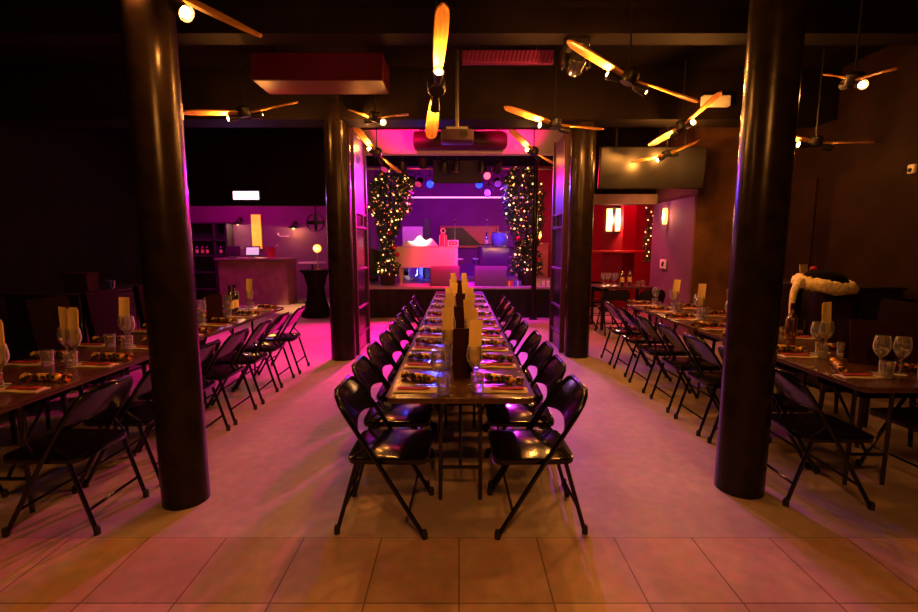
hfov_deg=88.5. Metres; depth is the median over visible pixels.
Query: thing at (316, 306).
cocktail table
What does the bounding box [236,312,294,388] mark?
folding chair
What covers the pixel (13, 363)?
napkin
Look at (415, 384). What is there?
table knife
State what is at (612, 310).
folding chair
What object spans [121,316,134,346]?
wine glass
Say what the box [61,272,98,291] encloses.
box
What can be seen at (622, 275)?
wine bottle
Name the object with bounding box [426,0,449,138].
lamp
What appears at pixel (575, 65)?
ceiling spotlight
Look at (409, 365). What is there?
napkin
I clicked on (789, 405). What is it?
folding chair
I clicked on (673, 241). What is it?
wall
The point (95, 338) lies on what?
cracker
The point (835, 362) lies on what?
cracker
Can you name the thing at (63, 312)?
menu card
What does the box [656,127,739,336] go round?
wall pier
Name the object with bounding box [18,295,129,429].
dining chair
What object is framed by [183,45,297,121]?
lamp
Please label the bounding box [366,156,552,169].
bar
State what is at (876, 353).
wine glass
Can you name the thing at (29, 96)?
beam
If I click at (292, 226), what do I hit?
wall lamp
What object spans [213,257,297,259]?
countertop
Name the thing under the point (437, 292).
trestle table
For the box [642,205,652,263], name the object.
garland
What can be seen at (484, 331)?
cracker
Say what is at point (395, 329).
folding chair
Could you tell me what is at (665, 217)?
wall sconce
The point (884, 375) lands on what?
tumbler
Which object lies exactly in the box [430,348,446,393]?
wine glass
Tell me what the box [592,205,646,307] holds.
pillar
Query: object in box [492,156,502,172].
lamp
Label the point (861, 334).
dining chair
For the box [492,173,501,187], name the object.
lamp
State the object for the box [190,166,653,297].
wall
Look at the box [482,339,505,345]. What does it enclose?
cracker
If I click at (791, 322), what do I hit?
wine bottle
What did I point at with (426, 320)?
cracker
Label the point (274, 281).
bar counter
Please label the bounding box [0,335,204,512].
trestle table
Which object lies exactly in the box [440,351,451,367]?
tumbler
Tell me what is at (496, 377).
cracker
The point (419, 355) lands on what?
cracker
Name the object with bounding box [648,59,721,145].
lamp
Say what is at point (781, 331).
cracker
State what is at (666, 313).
cracker
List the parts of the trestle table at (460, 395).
leg, leg, leg, leg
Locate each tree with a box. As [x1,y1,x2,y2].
[367,166,414,285]
[500,165,546,285]
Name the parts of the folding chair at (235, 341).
leg, seat, leg, frame, backrest, leg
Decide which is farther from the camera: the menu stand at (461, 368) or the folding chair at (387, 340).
the folding chair at (387, 340)
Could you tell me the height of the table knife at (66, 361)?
0.005 m
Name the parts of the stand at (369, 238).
rod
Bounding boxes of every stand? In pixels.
[206,294,223,321]
[368,227,379,280]
[452,328,472,377]
[454,306,464,327]
[456,293,465,305]
[457,284,461,292]
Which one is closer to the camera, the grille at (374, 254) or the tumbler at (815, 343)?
the tumbler at (815, 343)
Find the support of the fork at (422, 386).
on the napkin at (402, 389)
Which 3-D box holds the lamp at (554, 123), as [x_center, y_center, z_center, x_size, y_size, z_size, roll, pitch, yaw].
[1.047,-2.331,5.068,1.191,0.923,0.143,-2,8,-18]
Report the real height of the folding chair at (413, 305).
0.769 m
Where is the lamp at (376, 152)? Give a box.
[352,127,400,172]
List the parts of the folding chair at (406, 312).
backrest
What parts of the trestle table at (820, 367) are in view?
leg, leg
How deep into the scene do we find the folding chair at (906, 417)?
3.08 m
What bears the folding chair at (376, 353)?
on the floor
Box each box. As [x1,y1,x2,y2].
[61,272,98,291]
[448,240,458,245]
[507,281,512,285]
[514,281,520,285]
[541,281,548,285]
[660,259,666,268]
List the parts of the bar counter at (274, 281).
panel, panel, panel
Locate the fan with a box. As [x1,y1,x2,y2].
[306,206,324,231]
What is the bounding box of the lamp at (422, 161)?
[417,156,427,168]
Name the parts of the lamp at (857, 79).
blade, hanging rod, bulb, blade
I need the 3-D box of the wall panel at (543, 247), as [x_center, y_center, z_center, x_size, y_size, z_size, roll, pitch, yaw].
[2.120,-1.209,12.491,0.460,0.890,0.455,0,7,0]
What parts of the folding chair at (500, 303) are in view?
backrest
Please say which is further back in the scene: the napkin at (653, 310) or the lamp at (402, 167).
the lamp at (402, 167)
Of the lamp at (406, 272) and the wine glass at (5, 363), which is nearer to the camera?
the wine glass at (5, 363)
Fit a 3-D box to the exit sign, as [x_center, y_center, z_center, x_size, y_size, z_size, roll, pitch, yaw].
[-4.000,-2.079,8.867,0.530,0.190,0.067,0,7,0]
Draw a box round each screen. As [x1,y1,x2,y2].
[225,246,240,257]
[245,246,260,257]
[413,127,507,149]
[597,127,706,188]
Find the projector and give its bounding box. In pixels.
[441,50,473,144]
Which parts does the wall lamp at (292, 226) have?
lamp shade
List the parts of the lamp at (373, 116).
blade, hanging rod, blade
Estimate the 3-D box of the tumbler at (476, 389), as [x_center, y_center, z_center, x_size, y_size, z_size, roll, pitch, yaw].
[0.098,0.398,2.465,0.074,0.095,0.073,0,7,0]
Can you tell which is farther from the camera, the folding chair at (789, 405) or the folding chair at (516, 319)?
the folding chair at (516, 319)
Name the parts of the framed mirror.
frame rail, frame rail, orange panel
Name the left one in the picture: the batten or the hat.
the batten
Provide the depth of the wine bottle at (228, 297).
5.18 m
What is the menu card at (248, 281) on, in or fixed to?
in the wine glass
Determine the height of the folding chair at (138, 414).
0.769 m
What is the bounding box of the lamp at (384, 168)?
[380,156,389,172]
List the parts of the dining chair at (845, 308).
seat, leg, backrest, leg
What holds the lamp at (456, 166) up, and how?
hanging from the ceiling
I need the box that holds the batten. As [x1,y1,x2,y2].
[405,196,528,198]
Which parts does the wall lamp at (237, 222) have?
lamp shade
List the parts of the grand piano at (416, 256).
leg, lid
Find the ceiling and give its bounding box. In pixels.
[0,0,917,165]
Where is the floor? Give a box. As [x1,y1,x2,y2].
[0,298,917,611]
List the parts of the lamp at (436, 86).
blade, bulb, blade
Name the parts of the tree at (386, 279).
pot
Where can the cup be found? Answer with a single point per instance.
(271, 251)
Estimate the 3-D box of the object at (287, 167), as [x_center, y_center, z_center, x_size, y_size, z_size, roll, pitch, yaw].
[-5.425,-2.603,8.939,6.350,1.380,0.200,0,7,0]
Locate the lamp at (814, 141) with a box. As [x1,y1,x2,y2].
[796,48,874,150]
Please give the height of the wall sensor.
0.090 m
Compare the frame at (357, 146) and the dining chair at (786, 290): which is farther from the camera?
the frame at (357, 146)
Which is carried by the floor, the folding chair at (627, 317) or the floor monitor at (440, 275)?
the folding chair at (627, 317)
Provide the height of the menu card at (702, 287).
0.243 m
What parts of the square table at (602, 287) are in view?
leg, leg, leg, leg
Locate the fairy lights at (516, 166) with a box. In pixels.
[504,166,542,274]
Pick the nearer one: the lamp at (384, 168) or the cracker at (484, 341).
the cracker at (484, 341)
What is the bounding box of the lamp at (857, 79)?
[823,0,898,89]
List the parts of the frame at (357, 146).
post, panel, panel, post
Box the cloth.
[402,236,437,245]
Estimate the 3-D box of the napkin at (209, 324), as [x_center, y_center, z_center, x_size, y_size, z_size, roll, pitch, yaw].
[-2.300,0.175,4.480,0.241,0.025,0.084,0,7,2]
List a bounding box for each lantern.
[439,228,446,245]
[604,206,621,232]
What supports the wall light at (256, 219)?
attached to the wall at (300, 242)
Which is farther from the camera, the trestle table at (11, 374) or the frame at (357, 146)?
the frame at (357, 146)
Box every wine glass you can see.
[0,344,11,385]
[57,328,74,361]
[65,328,81,363]
[117,315,131,344]
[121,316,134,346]
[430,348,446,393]
[442,329,452,363]
[466,345,481,387]
[810,321,825,354]
[818,321,834,353]
[872,335,891,373]
[893,336,912,375]
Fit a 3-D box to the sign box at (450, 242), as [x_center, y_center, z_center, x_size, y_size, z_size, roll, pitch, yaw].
[-0.130,-1.380,10.354,0.240,0.140,0.070,0,7,0]
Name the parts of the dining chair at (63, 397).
backrest, leg, leg, seat, leg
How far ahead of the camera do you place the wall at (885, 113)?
5.34 m
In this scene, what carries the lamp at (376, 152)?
hanging from the ceiling
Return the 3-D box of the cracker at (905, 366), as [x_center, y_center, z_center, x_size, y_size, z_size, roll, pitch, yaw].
[2.765,0.372,2.857,0.272,0.045,0.045,2,8,13]
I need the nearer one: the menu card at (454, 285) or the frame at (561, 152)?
the menu card at (454, 285)
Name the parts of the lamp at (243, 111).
blade, hanging rod, blade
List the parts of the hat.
crown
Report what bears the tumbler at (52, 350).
on the trestle table at (11, 374)
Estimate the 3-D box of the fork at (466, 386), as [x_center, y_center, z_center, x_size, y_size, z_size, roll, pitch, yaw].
[0.123,0.419,2.452,0.170,0.004,0.020,0,7,2]
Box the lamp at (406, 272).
[404,269,408,279]
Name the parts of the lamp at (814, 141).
blade, hanging rod, blade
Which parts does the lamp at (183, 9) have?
bulb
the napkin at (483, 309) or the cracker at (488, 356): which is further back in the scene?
the napkin at (483, 309)
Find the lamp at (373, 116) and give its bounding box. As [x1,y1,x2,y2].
[348,94,408,125]
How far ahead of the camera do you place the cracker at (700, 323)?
4.41 m
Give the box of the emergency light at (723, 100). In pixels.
[700,95,730,106]
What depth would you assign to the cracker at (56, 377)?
2.63 m
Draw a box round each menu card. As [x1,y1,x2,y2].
[0,320,5,363]
[58,307,69,342]
[68,307,78,344]
[119,297,128,327]
[246,279,251,298]
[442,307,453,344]
[444,299,453,325]
[445,287,454,305]
[446,293,453,302]
[451,283,457,301]
[462,283,468,292]
[463,299,473,326]
[465,287,473,299]
[467,293,474,306]
[467,308,477,327]
[469,320,481,364]
[672,279,680,299]
[697,284,706,306]
[822,302,831,335]
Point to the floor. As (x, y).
(637, 469)
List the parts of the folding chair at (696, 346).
leg, backrest, frame, seat, leg, leg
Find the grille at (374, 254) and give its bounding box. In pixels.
[368,249,380,276]
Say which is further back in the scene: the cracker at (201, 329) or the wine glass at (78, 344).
the cracker at (201, 329)
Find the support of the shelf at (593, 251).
attached to the pillar at (618, 251)
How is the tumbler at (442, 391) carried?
on the trestle table at (460, 395)
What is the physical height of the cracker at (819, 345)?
0.045 m
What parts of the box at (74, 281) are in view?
lid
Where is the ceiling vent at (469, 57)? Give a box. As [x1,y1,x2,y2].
[462,45,553,64]
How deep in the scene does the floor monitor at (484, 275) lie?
9.76 m
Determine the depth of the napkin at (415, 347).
3.43 m
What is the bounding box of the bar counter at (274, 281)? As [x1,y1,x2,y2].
[213,257,297,304]
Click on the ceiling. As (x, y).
(10, 55)
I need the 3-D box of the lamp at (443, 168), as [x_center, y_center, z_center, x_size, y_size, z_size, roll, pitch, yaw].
[-0.306,-2.952,9.179,0.216,0.710,0.217,5,9,33]
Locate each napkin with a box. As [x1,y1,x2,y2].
[0,386,50,392]
[5,361,47,365]
[71,362,118,367]
[76,343,107,346]
[128,345,147,349]
[132,329,146,331]
[202,323,231,325]
[229,315,253,317]
[251,308,273,310]
[393,386,439,392]
[404,363,442,367]
[412,346,444,350]
[418,334,443,337]
[422,324,441,327]
[426,316,441,318]
[478,308,489,310]
[478,363,516,367]
[481,386,527,392]
[482,324,497,326]
[482,335,502,338]
[482,347,508,350]
[634,304,653,305]
[651,310,672,311]
[672,317,698,319]
[681,307,701,308]
[700,327,724,329]
[705,314,725,316]
[777,353,818,357]
[796,335,815,338]
[832,373,884,378]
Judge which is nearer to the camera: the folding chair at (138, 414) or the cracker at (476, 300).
the folding chair at (138, 414)
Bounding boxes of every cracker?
[20,373,72,381]
[30,350,78,357]
[91,352,132,359]
[92,335,131,341]
[198,327,210,331]
[211,317,237,322]
[236,310,258,314]
[257,304,276,308]
[401,370,443,383]
[408,352,447,360]
[415,337,445,344]
[419,327,442,332]
[424,318,441,322]
[427,311,441,314]
[431,304,443,307]
[474,304,488,307]
[475,299,485,302]
[475,371,522,384]
[478,311,491,315]
[478,319,495,323]
[480,353,512,360]
[482,328,500,334]
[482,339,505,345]
[628,300,649,303]
[644,305,668,309]
[665,312,693,317]
[671,303,694,306]
[691,321,723,326]
[695,310,722,313]
[777,344,805,351]
[779,329,801,334]
[815,342,844,349]
[830,357,846,372]
[886,362,917,370]
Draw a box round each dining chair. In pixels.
[0,347,71,464]
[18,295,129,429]
[80,288,149,400]
[694,331,719,356]
[723,286,802,370]
[776,292,860,413]
[817,299,917,447]
[843,319,896,365]
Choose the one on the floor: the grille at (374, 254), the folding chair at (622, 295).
the folding chair at (622, 295)
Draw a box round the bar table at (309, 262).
[298,261,325,302]
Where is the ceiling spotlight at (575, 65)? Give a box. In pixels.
[560,37,591,76]
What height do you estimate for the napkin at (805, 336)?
0.025 m
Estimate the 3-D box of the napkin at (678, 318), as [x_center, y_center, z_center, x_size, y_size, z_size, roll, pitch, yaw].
[2.320,0.130,4.827,0.241,0.025,0.084,0,7,-2]
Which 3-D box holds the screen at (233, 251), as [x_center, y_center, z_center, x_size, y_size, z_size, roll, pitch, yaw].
[-5.726,-1.373,11.950,0.360,0.295,0.183,-2,8,-12]
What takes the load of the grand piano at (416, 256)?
on the stage
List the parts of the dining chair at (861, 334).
panel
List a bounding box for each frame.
[349,128,370,354]
[549,131,570,352]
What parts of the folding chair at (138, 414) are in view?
leg, seat, frame, leg, backrest, leg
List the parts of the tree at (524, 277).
pot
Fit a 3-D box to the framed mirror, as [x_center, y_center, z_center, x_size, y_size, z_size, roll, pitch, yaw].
[0.290,-1.912,13.012,1.620,0.600,0.050,0,7,0]
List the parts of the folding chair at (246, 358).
leg, leg, seat, frame, leg, backrest, leg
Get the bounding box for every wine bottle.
[201,243,203,254]
[206,243,208,254]
[226,285,234,313]
[232,284,238,312]
[620,268,624,285]
[627,268,631,284]
[784,303,797,344]
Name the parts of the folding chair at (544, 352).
seat, frame, backrest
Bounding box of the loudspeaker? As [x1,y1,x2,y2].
[368,247,382,282]
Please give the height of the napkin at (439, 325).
0.025 m
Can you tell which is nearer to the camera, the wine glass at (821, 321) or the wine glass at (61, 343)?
the wine glass at (61, 343)
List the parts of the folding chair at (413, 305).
backrest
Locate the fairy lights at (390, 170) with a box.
[368,170,412,273]
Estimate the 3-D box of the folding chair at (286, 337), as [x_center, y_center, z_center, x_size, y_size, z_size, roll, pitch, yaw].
[-2.105,0.392,5.647,0.499,0.769,0.462,0,7,-2]
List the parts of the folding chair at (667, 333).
leg, backrest, leg, frame, leg, seat, leg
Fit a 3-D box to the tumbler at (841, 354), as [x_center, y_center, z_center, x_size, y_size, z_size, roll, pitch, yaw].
[2.640,0.298,3.237,0.074,0.095,0.073,0,7,0]
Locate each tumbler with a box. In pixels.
[38,349,53,365]
[62,350,77,367]
[103,333,115,347]
[121,335,132,349]
[436,374,449,394]
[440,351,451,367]
[471,371,484,392]
[815,343,828,358]
[837,341,845,356]
[879,360,895,378]
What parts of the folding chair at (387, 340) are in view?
backrest, frame, seat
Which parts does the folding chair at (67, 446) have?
leg, seat, leg, leg, frame, backrest, leg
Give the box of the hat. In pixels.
[788,270,859,314]
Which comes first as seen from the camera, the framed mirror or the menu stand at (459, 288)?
the menu stand at (459, 288)
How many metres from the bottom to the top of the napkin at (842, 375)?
0.025 m
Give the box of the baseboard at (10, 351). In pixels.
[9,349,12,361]
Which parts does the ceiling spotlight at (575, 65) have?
yoke arm, yoke arm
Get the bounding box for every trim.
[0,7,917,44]
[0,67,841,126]
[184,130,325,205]
[354,130,570,155]
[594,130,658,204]
[594,194,657,203]
[784,178,818,277]
[826,159,917,299]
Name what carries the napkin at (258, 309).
on the trestle table at (215, 330)
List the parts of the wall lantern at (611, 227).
glass panel, plate, glass panel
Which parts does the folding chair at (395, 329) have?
backrest, frame, seat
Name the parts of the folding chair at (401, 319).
backrest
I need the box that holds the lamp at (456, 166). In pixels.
[449,156,460,171]
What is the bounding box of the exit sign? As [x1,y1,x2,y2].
[232,190,260,200]
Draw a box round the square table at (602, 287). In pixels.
[590,284,655,329]
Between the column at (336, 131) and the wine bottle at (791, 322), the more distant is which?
the column at (336, 131)
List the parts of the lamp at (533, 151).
blade, blade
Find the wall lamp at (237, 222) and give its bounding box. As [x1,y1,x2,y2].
[232,217,242,224]
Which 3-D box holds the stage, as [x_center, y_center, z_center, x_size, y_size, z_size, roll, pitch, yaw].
[0.050,-0.301,11.457,4.700,0.645,3.560,0,7,0]
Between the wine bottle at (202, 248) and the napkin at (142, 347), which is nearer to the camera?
the napkin at (142, 347)
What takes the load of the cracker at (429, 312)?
on the trestle table at (423, 323)
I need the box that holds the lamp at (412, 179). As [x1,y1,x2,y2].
[406,170,415,184]
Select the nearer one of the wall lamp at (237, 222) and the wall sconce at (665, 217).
the wall sconce at (665, 217)
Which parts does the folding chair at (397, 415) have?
leg, backrest, frame, seat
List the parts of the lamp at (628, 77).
blade, hanging rod, blade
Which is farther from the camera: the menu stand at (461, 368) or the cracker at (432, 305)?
the cracker at (432, 305)
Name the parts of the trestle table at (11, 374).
leg, leg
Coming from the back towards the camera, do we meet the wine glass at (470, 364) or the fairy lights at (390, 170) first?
the fairy lights at (390, 170)
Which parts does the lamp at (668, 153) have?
blade, blade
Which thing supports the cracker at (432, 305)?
on the trestle table at (423, 323)
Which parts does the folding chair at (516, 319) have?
backrest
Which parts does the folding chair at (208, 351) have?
leg, seat, backrest, frame, leg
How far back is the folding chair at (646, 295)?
7.80 m
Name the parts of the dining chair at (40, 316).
leg, backrest, leg, seat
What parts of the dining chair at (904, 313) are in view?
leg, leg, leg, seat, backrest, leg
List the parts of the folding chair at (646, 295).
frame, backrest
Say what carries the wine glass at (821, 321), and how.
on the trestle table at (820, 367)
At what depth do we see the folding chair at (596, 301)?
9.38 m
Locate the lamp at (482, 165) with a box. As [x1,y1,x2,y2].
[477,156,488,171]
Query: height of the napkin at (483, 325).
0.025 m
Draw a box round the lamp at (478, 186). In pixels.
[475,177,483,188]
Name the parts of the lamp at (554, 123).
blade, hanging rod, blade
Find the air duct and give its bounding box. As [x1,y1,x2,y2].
[251,45,389,93]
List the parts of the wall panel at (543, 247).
door, door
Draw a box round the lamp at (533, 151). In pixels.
[510,127,552,163]
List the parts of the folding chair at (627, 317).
leg, backrest, leg, frame, seat, leg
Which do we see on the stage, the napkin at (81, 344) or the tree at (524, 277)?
the tree at (524, 277)
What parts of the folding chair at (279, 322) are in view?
leg, seat, leg, frame, leg, backrest, leg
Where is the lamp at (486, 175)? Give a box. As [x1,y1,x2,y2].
[482,166,490,179]
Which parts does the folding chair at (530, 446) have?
leg, leg, seat, frame, leg, backrest, leg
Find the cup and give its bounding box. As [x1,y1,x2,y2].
[266,245,276,257]
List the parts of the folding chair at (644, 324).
leg, backrest, leg, frame, leg, seat, leg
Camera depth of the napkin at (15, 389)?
2.46 m
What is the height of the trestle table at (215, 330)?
0.740 m
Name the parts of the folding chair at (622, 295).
leg, leg, seat, frame, backrest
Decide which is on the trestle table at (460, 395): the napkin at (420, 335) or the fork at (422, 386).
the napkin at (420, 335)
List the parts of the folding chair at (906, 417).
leg, seat, frame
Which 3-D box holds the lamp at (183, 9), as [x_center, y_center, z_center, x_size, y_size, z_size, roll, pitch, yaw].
[-1.367,-1.818,2.188,1.006,1.198,0.142,3,8,20]
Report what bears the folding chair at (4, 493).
on the floor
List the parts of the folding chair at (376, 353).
backrest, frame, seat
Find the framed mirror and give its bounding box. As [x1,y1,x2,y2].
[440,226,498,247]
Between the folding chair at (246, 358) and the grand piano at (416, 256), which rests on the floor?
the folding chair at (246, 358)
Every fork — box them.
[422,386,454,386]
[466,386,498,386]
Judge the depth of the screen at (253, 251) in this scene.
11.90 m
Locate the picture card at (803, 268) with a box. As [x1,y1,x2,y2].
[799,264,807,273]
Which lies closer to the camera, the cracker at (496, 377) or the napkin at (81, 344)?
the cracker at (496, 377)
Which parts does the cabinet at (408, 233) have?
door, post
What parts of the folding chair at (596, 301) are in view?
backrest, seat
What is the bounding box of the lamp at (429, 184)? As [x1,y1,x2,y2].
[425,170,433,188]
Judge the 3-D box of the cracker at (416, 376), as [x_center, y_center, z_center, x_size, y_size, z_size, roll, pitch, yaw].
[-0.207,0.400,2.638,0.272,0.045,0.045,5,9,32]
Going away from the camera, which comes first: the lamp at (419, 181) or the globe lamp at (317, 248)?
the globe lamp at (317, 248)
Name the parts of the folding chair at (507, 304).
backrest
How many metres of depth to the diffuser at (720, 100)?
5.65 m
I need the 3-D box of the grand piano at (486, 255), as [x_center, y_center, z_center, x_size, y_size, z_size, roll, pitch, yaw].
[0.964,-0.974,10.966,1.289,0.817,0.863,0,7,0]
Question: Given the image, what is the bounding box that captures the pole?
[529,157,538,319]
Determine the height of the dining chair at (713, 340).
1.069 m
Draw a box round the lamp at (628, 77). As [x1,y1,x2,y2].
[567,0,699,102]
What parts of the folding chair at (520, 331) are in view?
backrest, frame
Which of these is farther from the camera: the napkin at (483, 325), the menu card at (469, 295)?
the napkin at (483, 325)
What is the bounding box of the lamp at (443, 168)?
[438,156,448,172]
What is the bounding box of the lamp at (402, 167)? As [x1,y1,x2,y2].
[397,156,407,172]
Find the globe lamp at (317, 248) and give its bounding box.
[313,244,321,269]
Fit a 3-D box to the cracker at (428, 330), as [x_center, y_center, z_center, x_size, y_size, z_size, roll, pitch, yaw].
[-0.207,0.212,4.088,0.272,0.045,0.045,2,8,14]
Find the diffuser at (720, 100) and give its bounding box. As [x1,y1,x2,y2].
[706,98,728,103]
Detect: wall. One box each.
[0,124,141,349]
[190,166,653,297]
[649,196,696,335]
[792,45,917,302]
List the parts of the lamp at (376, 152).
blade, blade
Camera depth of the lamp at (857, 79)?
4.00 m
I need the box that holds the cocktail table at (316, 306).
[299,269,329,318]
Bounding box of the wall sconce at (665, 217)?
[662,208,668,223]
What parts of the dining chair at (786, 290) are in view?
backrest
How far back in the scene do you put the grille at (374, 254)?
10.34 m
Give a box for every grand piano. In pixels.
[393,246,463,283]
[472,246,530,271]
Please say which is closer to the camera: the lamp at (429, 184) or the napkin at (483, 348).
the napkin at (483, 348)
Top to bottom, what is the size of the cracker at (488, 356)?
0.045 m
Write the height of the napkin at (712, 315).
0.025 m
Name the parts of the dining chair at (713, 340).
seat, leg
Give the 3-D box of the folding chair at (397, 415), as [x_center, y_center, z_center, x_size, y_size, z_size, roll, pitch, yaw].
[-0.428,0.723,3.094,0.499,0.769,0.462,0,7,0]
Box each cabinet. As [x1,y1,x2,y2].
[402,218,430,278]
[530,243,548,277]
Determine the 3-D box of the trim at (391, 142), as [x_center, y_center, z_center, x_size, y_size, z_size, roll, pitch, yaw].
[-0.025,-3.074,8.878,4.450,0.430,0.200,0,7,0]
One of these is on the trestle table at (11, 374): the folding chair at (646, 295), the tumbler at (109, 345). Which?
the tumbler at (109, 345)
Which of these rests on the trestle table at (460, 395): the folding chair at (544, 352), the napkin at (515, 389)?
the napkin at (515, 389)
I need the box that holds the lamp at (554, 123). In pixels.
[504,45,603,134]
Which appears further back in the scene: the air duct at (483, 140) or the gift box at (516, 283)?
the gift box at (516, 283)
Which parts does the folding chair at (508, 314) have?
backrest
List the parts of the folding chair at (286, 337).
leg, seat, leg, frame, leg, backrest, leg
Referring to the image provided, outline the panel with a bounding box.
[433,156,481,183]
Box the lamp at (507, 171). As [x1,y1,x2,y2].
[502,170,511,184]
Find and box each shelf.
[191,222,233,299]
[592,250,646,252]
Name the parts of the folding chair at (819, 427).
backrest, leg, leg, frame, seat, leg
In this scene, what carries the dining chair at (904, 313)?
on the floor
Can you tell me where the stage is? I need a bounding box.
[369,276,565,317]
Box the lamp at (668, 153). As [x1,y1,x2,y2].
[631,127,699,162]
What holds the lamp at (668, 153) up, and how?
hanging from the ceiling
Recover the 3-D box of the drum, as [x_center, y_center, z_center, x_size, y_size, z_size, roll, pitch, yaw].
[0.920,-1.510,10.644,0.380,0.322,0.380,0,7,0]
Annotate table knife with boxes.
[66,361,97,361]
[415,384,451,385]
[468,384,505,385]
[855,371,889,371]
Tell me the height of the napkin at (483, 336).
0.025 m
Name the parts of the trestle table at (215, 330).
leg, leg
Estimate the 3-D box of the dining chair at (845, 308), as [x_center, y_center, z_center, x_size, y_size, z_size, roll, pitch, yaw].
[3.208,0.410,4.340,0.537,1.069,0.440,0,7,-2]
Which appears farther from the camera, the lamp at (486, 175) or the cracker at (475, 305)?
the lamp at (486, 175)
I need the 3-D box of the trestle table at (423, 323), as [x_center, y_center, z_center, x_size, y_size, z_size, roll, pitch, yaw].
[0.008,0.475,5.119,0.760,0.740,1.825,0,7,0]
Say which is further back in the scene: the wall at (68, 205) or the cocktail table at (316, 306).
the cocktail table at (316, 306)
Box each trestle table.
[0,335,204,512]
[122,307,283,403]
[386,332,534,499]
[417,305,501,331]
[430,291,488,304]
[626,304,725,393]
[697,328,917,485]
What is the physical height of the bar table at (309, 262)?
1.060 m
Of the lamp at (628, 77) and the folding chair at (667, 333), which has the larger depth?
the folding chair at (667, 333)
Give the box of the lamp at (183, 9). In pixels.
[165,0,262,37]
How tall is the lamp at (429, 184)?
0.437 m
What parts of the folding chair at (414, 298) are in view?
backrest, frame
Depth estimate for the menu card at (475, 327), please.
2.53 m
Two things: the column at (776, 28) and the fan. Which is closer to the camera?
the column at (776, 28)
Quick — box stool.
[411,268,425,279]
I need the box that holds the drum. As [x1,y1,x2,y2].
[491,232,507,245]
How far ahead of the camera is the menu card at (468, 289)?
4.45 m
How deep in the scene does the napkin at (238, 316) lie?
4.98 m
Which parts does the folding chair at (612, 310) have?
leg, backrest, leg, frame, seat, leg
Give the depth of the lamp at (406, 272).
11.35 m
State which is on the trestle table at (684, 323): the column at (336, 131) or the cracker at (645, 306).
the cracker at (645, 306)
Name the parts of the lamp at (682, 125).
blade, hanging rod, blade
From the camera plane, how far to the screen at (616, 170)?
6.77 m
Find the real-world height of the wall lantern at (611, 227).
0.620 m
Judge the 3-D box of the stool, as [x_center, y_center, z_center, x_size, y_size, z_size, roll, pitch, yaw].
[-0.998,-0.854,11.422,0.364,0.455,0.387,0,7,0]
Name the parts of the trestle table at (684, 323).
leg, leg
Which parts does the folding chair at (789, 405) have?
leg, frame, seat, leg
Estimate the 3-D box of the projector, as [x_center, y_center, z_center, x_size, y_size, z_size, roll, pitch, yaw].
[-0.020,-2.324,5.237,0.360,0.980,0.315,0,7,0]
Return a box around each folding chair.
[0,484,8,497]
[1,375,148,537]
[82,369,159,487]
[137,339,230,452]
[201,328,256,424]
[210,319,278,405]
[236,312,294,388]
[257,305,309,374]
[334,374,433,539]
[351,354,432,488]
[366,340,435,450]
[379,329,437,428]
[388,320,437,404]
[396,312,415,351]
[401,306,419,340]
[409,300,423,331]
[412,295,425,324]
[476,320,528,407]
[482,330,541,429]
[484,341,553,449]
[485,354,566,486]
[487,374,587,539]
[493,295,505,323]
[496,300,510,331]
[499,305,514,338]
[503,312,521,352]
[590,282,613,322]
[590,303,597,328]
[594,290,629,335]
[600,301,648,365]
[613,307,666,377]
[628,314,691,393]
[629,290,665,327]
[649,323,720,412]
[674,333,721,435]
[707,346,810,469]
[767,368,875,510]
[855,393,917,467]
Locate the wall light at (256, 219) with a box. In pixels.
[251,214,262,248]
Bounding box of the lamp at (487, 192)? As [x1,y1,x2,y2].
[483,170,493,196]
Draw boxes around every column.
[118,0,209,510]
[323,94,355,360]
[564,122,596,358]
[714,0,807,499]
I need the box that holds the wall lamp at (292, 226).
[288,221,298,228]
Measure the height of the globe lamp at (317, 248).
0.525 m
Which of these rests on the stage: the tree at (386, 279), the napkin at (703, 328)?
the tree at (386, 279)
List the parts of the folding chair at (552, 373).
leg, seat, frame, backrest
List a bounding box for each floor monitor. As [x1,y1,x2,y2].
[430,266,459,285]
[475,266,506,285]
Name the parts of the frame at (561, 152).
post, panel, panel, post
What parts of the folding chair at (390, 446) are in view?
leg, backrest, leg, frame, seat, leg, leg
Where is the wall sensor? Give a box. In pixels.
[907,164,916,173]
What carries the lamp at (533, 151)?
hanging from the ceiling
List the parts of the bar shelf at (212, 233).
shelf, shelf, shelf, shelf, shelf, panel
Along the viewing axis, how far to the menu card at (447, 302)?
3.49 m
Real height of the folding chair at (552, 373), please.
0.769 m
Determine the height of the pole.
3.180 m
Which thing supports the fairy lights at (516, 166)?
attached to the tree at (524, 277)
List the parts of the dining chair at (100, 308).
backrest, seat, leg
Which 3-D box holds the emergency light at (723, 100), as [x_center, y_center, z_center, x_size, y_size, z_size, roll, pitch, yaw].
[3.100,-2.473,5.685,0.340,0.130,0.077,0,7,0]
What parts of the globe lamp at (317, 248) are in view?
globe, stem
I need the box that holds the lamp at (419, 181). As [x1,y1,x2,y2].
[414,170,423,187]
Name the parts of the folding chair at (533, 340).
frame, seat, backrest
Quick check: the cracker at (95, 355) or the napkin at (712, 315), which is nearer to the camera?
the cracker at (95, 355)
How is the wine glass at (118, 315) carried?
on the trestle table at (11, 374)
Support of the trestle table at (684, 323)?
on the floor

